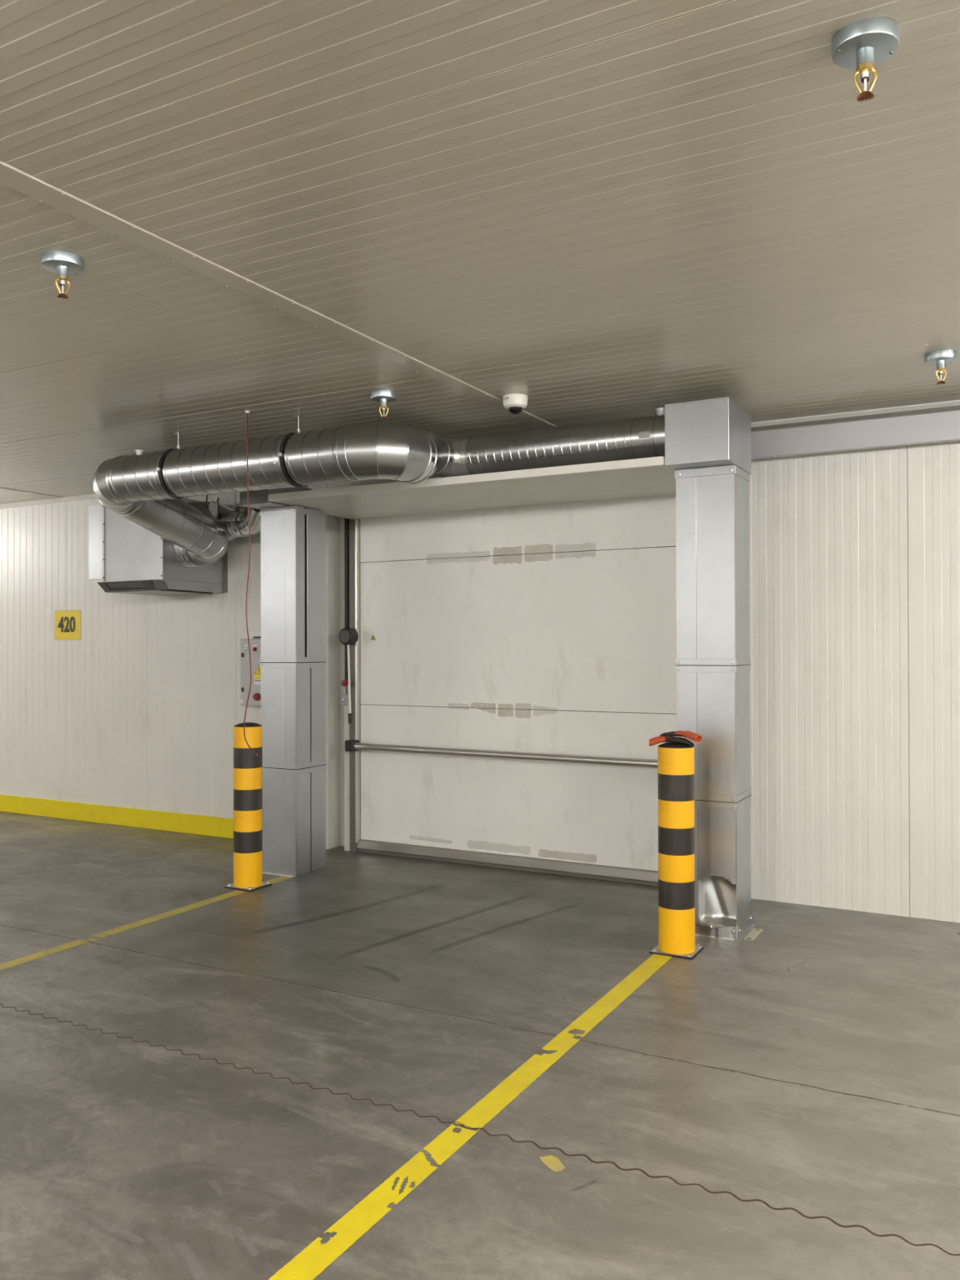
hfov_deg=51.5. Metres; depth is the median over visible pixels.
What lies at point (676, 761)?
bollard
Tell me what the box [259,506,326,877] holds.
column
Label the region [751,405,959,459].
beam
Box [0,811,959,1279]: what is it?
floor
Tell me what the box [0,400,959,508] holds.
trim
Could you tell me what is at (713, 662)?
column
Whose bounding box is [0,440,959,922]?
wall
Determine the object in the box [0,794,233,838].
baseboard
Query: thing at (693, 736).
glove
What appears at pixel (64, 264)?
sprinkler
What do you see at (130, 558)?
box
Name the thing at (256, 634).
box
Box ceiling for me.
[0,0,959,504]
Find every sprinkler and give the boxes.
[40,249,84,298]
[370,390,396,419]
[831,17,899,102]
[924,349,957,384]
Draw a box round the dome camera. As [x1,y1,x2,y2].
[502,393,528,414]
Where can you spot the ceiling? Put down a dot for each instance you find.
(588, 211)
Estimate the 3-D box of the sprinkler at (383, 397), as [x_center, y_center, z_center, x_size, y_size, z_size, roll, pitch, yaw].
[-0.536,-1.304,5.549,0.147,0.143,0.147,0,0,-12]
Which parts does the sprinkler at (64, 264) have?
frame arm, glass bulb, frame arm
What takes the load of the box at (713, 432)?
on the column at (713, 662)
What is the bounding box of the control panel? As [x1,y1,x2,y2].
[240,638,261,706]
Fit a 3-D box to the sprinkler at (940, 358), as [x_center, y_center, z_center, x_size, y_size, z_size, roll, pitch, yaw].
[2.239,-1.316,4.834,0.147,0.143,0.147,0,0,0]
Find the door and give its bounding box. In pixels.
[338,493,676,886]
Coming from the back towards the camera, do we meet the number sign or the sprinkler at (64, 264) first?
the number sign
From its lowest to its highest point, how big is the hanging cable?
2.056 m
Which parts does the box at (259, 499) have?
plate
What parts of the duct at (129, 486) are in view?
stay rod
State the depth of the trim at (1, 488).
9.06 m
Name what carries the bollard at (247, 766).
on the floor
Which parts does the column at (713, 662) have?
foot plate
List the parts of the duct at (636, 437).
damper plate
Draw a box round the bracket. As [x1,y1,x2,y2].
[742,928,763,941]
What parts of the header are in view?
edge trim, edge trim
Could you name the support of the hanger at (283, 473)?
attached to the ceiling
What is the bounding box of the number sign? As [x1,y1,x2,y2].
[54,609,79,639]
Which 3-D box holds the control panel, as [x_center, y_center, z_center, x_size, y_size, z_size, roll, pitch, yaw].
[-1.761,0.264,8.110,0.412,0.548,0.191,0,0,28]
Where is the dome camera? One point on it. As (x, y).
(514, 403)
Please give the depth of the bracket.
5.53 m
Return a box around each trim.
[0,160,556,428]
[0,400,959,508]
[0,487,62,498]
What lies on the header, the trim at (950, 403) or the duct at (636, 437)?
the duct at (636, 437)
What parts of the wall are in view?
wall panel, wall panel, wall panel, wall panel, wall panel, wall panel, wall panel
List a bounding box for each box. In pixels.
[88,497,227,595]
[240,486,320,510]
[250,631,260,638]
[664,396,751,474]
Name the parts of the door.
red knob, lock plate, lever rod, post, rail, panel, panel, panel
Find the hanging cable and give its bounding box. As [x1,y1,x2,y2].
[243,410,257,755]
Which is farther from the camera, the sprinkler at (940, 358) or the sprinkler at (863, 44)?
the sprinkler at (940, 358)
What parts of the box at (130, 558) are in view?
wall plate, outlet frame, outlet frame, outlet frame, outlet frame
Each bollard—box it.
[223,722,271,891]
[648,742,703,959]
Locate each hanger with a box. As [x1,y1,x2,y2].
[155,432,187,499]
[277,415,308,487]
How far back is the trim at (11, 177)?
3.77 m
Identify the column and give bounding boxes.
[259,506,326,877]
[674,464,755,941]
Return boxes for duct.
[92,423,471,566]
[464,408,664,474]
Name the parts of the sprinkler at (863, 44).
frame arm, glass bulb, bulb seat, frame arm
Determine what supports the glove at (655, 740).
on the bollard at (676, 761)
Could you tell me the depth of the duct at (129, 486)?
6.22 m
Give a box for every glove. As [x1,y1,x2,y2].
[648,736,693,746]
[659,730,702,742]
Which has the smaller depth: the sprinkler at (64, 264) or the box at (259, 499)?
the sprinkler at (64, 264)
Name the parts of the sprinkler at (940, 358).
frame arm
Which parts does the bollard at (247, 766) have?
plate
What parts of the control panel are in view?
switch knob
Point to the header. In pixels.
(650, 476)
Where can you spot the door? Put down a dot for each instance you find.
(510, 675)
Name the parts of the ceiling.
panel, panel, panel, panel, panel, panel, panel, panel, panel, panel, panel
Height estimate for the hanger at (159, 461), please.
0.434 m
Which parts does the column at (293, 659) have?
foot plate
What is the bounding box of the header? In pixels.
[268,456,675,519]
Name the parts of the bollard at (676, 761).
plate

